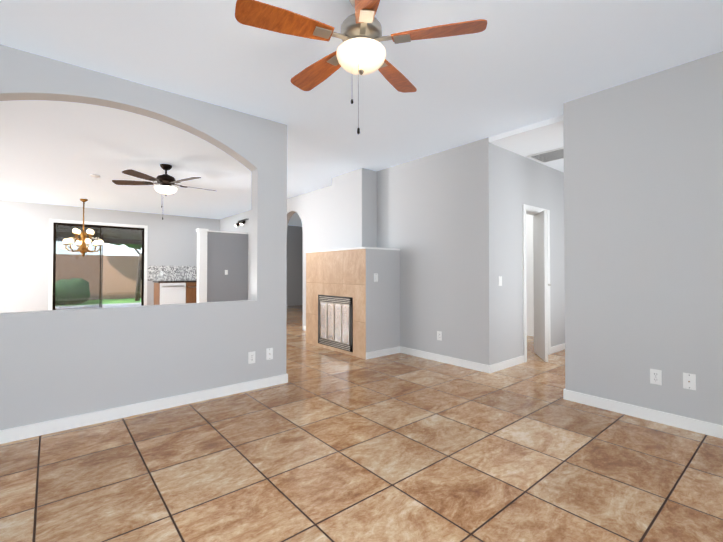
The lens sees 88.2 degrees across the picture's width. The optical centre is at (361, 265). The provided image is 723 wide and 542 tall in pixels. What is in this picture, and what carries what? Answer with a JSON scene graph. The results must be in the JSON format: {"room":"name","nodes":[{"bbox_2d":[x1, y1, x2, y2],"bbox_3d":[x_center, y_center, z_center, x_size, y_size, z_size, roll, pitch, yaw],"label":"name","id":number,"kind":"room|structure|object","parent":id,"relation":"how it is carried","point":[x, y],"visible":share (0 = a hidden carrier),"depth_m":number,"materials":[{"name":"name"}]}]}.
{"room":"living room","nodes":[
{"label":"living room","id":0,"kind":"room"},
{"bbox_2d":[56,241,141,255],"bbox_3d":[-20.956,-1.336,20.107,18.800,5.600,10.800,1,-1,-40],"label":"sky","id":1,"kind":"structure","parent":0,"point":[112,249],"depth_m":19.85,"materials":[{"name":"white"}]},
{"bbox_2d":[0,45,286,429],"bbox_3d":[-3.196,-0.164,2.058,6.130,2.740,0.150,1,-1,-40],"label":"wall","id":2,"kind":"structure","parent":0,"point":[56,364],"depth_m":3.14,"materials":[{"name":"grey paint"}]},
{"bbox_2d":[248,351,254,363],"bbox_3d":[-1.088,0.910,3.700,0.072,0.116,0.008,1,-1,-40],"label":"electrical outlet","id":3,"kind":"object","parent":2,"relation":"attached to","point":[251,357],"visible":1,"depth_m":3.69,"materials":[{"name":"white paint"}]},
{"bbox_2d":[266,348,272,359],"bbox_3d":[-0.940,0.902,3.819,0.072,0.116,0.015,1,-1,-40],"label":"outlet","id":4,"kind":"object","parent":2,"relation":"attached to","point":[269,353],"visible":1,"depth_m":3.82,"materials":[{"name":"white paint"}]},
{"bbox_2d":[0,200,302,312],"bbox_3d":[-6.329,-0.056,9.604,11.000,2.740,0.150,1,-1,-40],"label":"wall","id":5,"kind":"structure","parent":0,"point":[24,256],"depth_m":8.80,"materials":[{"name":"grey paint"}]},
{"bbox_2d":[48,219,147,309],"bbox_3d":[-6.546,0.111,9.377,2.020,2.400,0.115,1,-1,-40],"label":"sliding glass door","id":6,"kind":"structure","parent":5,"relation":"in","point":[53,234],"depth_m":9.20,"materials":[{"name":"clear glass"}]},
{"bbox_2d":[196,228,247,302],"bbox_3d":[-3.430,0.214,9.240,1.228,2.190,0.240,1,-1,-40],"label":"wall","id":7,"kind":"structure","parent":0,"point":[219,253],"depth_m":9.16,"materials":[{"name":"grey paint"}]},
{"bbox_2d":[220,137,495,364],"bbox_3d":[-1.341,-0.081,7.823,0.150,2.740,8.980,1,-1,-40],"label":"wall","id":8,"kind":"structure","parent":0,"point":[436,219],"depth_m":4.89,"materials":[{"name":"grey paint"}]},
{"bbox_2d":[235,219,248,226],"bbox_3d":[-3.158,-1.122,9.760,0.168,0.184,0.600,1,-1,-40],"label":"track spotlight","id":9,"kind":"object","parent":8,"relation":"attached to","point":[241,223],"visible":1,"depth_m":9.72,"materials":[{"name":"brown metal"}]},
{"bbox_2d":[437,331,441,340],"bbox_3d":[1.015,0.911,4.864,0.008,0.116,0.072,1,-1,-40],"label":"electrical outlet","id":10,"kind":"object","parent":8,"relation":"attached to","point":[439,335],"visible":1,"depth_m":4.86,"materials":[{"name":"white paint"}]},
{"bbox_2d":[400,346,491,372],"bbox_3d":[1.021,1.201,4.851,0.013,0.090,1.443,1,-1,-40],"label":"baseboard","id":11,"kind":"structure","parent":8,"relation":"attached to","point":[427,355],"depth_m":4.74,"materials":[{"name":"white paint"}]},
{"bbox_2d":[0,305,722,541],"bbox_3d":[-1.952,1.289,4.347,11.300,0.100,13.800,1,-1,-40],"label":"floor","id":12,"kind":"structure","parent":0,"point":[325,445],"depth_m":2.24,"materials":[{"name":"tile"}]},
{"bbox_2d":[0,373,287,443],"bbox_3d":[-3.138,1.160,1.980,6.143,0.090,0.013,1,-1,-40],"label":"baseboard","id":13,"kind":"structure","parent":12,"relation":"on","point":[96,417],"depth_m":3.02,"materials":[{"name":"white paint"}]},
{"bbox_2d":[154,282,187,304],"bbox_3d":[-5.163,0.880,10.043,0.650,0.880,0.639,1,-1,-40],"label":"dishwasher","id":14,"kind":"object","parent":12,"relation":"on","point":[175,284],"depth_m":9.81,"materials":[{"name":"white metal"}]},
{"bbox_2d":[188,282,196,302],"bbox_3d":[-4.753,0.885,10.386,0.420,0.880,0.639,1,-1,-40],"label":"base cabinet","id":15,"kind":"object","parent":12,"relation":"on","point":[192,286],"depth_m":10.12,"materials":[{"name":"brown wood"}]},
{"bbox_2d":[305,168,399,358],"bbox_3d":[-0.185,-0.109,5.792,0.673,2.738,1.530,1,-1,-40],"label":"fireplace","id":16,"kind":"object","parent":12,"relation":"on","point":[352,308],"visible":1,"depth_m":5.48,"materials":[{"name":"beige tile"}]},
{"bbox_2d":[374,273,377,281],"bbox_3d":[0.199,0.160,5.111,0.072,0.116,0.010,1,-1,-40],"label":"switch","id":17,"kind":"object","parent":16,"relation":"attached to","point":[375,277],"visible":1,"depth_m":5.11,"materials":[{"name":"white paint"}]},
{"bbox_2d":[366,346,399,358],"bbox_3d":[0.299,1.206,5.179,0.620,0.090,0.013,1,-1,-40],"label":"baseboard","id":18,"kind":"structure","parent":16,"relation":"attached to","point":[373,354],"depth_m":5.16,"materials":[{"name":"white paint"}]},
{"bbox_2d":[0,0,722,226],"bbox_3d":[-1.952,-1.551,4.388,11.300,0.100,13.800,1,-1,-40],"label":"ceiling","id":19,"kind":"structure","parent":0,"point":[515,64],"depth_m":3.04,"materials":[{"name":"white paint"}]},
{"bbox_2d":[63,199,102,256],"bbox_3d":[-6.023,-0.822,8.078,0.692,1.249,0.718,1,-1,-40],"label":"chandelier","id":20,"kind":"object","parent":19,"relation":"hanging from","point":[83,249],"visible":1,"depth_m":8.03,"materials":[{"name":"gold metal"}]},
{"bbox_2d":[90,174,99,177],"bbox_3d":[-4.324,-1.458,6.054,0.140,0.035,0.140,1,-1,-40],"label":"smoke detector","id":21,"kind":"object","parent":19,"relation":"attached to","point":[95,175],"visible":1,"depth_m":6.02,"materials":[{"name":"white paint"}]},
{"bbox_2d":[112,164,214,219],"bbox_3d":[-2.848,-1.078,5.530,1.359,0.811,1.409,1,-1,-40],"label":"ceiling fan","id":22,"kind":"object","parent":19,"relation":"hanging from","point":[166,181],"visible":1,"depth_m":5.40,"materials":[{"name":"brown metal"}]},
{"bbox_2d":[235,0,486,133],"bbox_3d":[-0.035,-1.126,2.135,1.307,0.811,1.257,1,-1,-40],"label":"room ceiling fan","id":23,"kind":"object","parent":19,"relation":"hanging from","point":[361,50],"visible":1,"depth_m":2.01,"materials":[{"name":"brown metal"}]},
{"bbox_2d":[489,115,563,172],"bbox_3d":[2.888,-1.462,4.919,2.887,0.059,0.928,1,-1,-40],"label":"ceiling","id":24,"kind":"structure","parent":0,"point":[537,137],"depth_m":4.28,"materials":[{"name":"white paint"}]},
{"bbox_2d":[527,147,563,162],"bbox_3d":[2.509,-1.427,4.778,0.450,0.015,0.580,1,-1,-40],"label":"ceiling vent","id":25,"kind":"object","parent":24,"relation":"in","point":[550,155],"visible":0.46,"depth_m":4.83,"materials":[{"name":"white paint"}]},
{"bbox_2d":[526,214,533,335],"bbox_3d":[2.760,-0.090,7.243,0.060,2.740,2.510,1,-1,-40],"label":"wall","id":26,"kind":"structure","parent":0,"point":[529,274],"depth_m":6.81,"materials":[{"name":"white paint"}]},
{"bbox_2d":[495,145,564,362],"bbox_3d":[2.599,-0.117,5.362,2.740,2.740,0.150,1,-1,-40],"label":"wall","id":27,"kind":"structure","parent":0,"point":[520,180],"depth_m":4.77,"materials":[{"name":"grey paint"}]},
{"bbox_2d":[498,276,501,285],"bbox_3d":[1.668,0.181,4.475,0.072,0.116,0.010,1,-1,-40],"label":"light switch","id":28,"kind":"object","parent":27,"relation":"attached to","point":[500,280],"visible":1,"depth_m":4.47,"materials":[{"name":"white paint"}]},
{"bbox_2d":[492,355,523,372],"bbox_3d":[1.799,1.197,4.568,0.780,0.090,0.013,1,-1,-40],"label":"baseboard","id":29,"kind":"structure","parent":27,"relation":"attached to","point":[518,360],"depth_m":4.54,"materials":[{"name":"white paint"}]},
{"bbox_2d":[522,204,550,361],"bbox_3d":[2.343,0.225,5.132,0.760,2.050,0.168,1,-1,-40],"label":"door frame","id":30,"kind":"structure","parent":27,"relation":"attached to","point":[530,210],"depth_m":4.86,"materials":[{"name":"white paint"}]},
{"bbox_2d":[533,210,550,361],"bbox_3d":[2.475,0.260,5.108,0.085,1.964,0.610,0,-1,12],"label":"hall door","id":31,"kind":"structure","parent":27,"relation":"in","point":[540,276],"depth_m":5.02,"materials":[{"name":"white paint"}]},
{"bbox_2d":[551,343,564,353],"bbox_3d":[3.192,1.214,5.732,1.330,0.090,0.013,1,-1,-40],"label":"baseboard","id":32,"kind":"structure","parent":27,"relation":"attached to","point":[560,347],"depth_m":5.46,"materials":[{"name":"white paint"}]},
{"bbox_2d":[563,51,722,424],"bbox_3d":[3.086,-0.163,2.120,0.150,2.740,3.590,1,-1,-40],"label":"wall","id":33,"kind":"structure","parent":0,"point":[643,211],"depth_m":2.97,"materials":[{"name":"grey paint"}]},
{"bbox_2d":[563,389,722,438],"bbox_3d":[3.019,1.161,2.055,0.013,0.090,3.603,1,-1,-40],"label":"baseboard","id":34,"kind":"structure","parent":33,"relation":"attached to","point":[703,427],"depth_m":2.94,"materials":[{"name":"white paint"}]},
{"bbox_2d":[650,369,661,384],"bbox_3d":[2.303,0.869,2.918,0.008,0.116,0.072,1,-1,-40],"label":"electrical outlet","id":35,"kind":"object","parent":33,"relation":"attached to","point":[655,376],"visible":1,"depth_m":2.91,"materials":[{"name":"white paint"}]},
{"bbox_2d":[683,373,695,389],"bbox_3d":[2.429,0.857,2.762,0.015,0.116,0.072,1,-1,-40],"label":"outlet","id":36,"kind":"object","parent":33,"relation":"attached to","point":[689,381],"visible":1,"depth_m":2.76,"materials":[{"name":"white paint"}]},
{"label":"outside","id":37,"kind":"structure","parent":0,"visible":0},
{"bbox_2d":[52,298,140,306],"bbox_3d":[-15.854,1.536,20.199,42.000,0.100,28.340,1,-1,-40],"label":"lawn","id":38,"kind":"structure","parent":37,"point":[117,301],"depth_m":14.76,"materials":[{"name":"green plant"}]},
{"bbox_2d":[52,278,90,304],"bbox_3d":[-9.775,1.012,14.585,9.872,1.158,1.384,1,-1,-40],"label":"bush","id":39,"kind":"object","parent":38,"relation":"on","point":[70,289],"visible":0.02,"depth_m":13.51,"materials":[{"name":"green plant"}]},
{"bbox_2d":[55,302,140,309],"bbox_3d":[-7.680,1.353,11.589,10.100,0.020,4.640,1,-1,-40],"label":"patio slab","id":40,"kind":"object","parent":38,"relation":"on","point":[119,305],"depth_m":12.82,"materials":[{"name":"concrete"}]},
{"bbox_2d":[56,225,141,244],"bbox_3d":[-7.648,0.082,11.569,9.900,2.520,4.540,1,-1,-40],"label":"roof","id":41,"kind":"structure","parent":40,"relation":"on","point":[131,235],"depth_m":12.12,"materials":[{"name":"brown"}]},
{"bbox_2d":[55,254,141,299],"bbox_3d":[-11.539,0.467,15.050,42.000,1.850,0.200,1,-1,-40],"label":"fence","id":42,"kind":"object","parent":38,"relation":"on","point":[114,272],"depth_m":15.72,"materials":[{"name":"beige concrete"}]},
{"bbox_2d":[109,243,141,300],"bbox_3d":[-8.877,-0.474,14.993,2.758,3.744,2.380,1,-1,-40],"label":"tree","id":43,"kind":"object","parent":38,"relation":"on","point":[138,290],"depth_m":14.89,"materials":[{"name":"green plant"}]}
]}

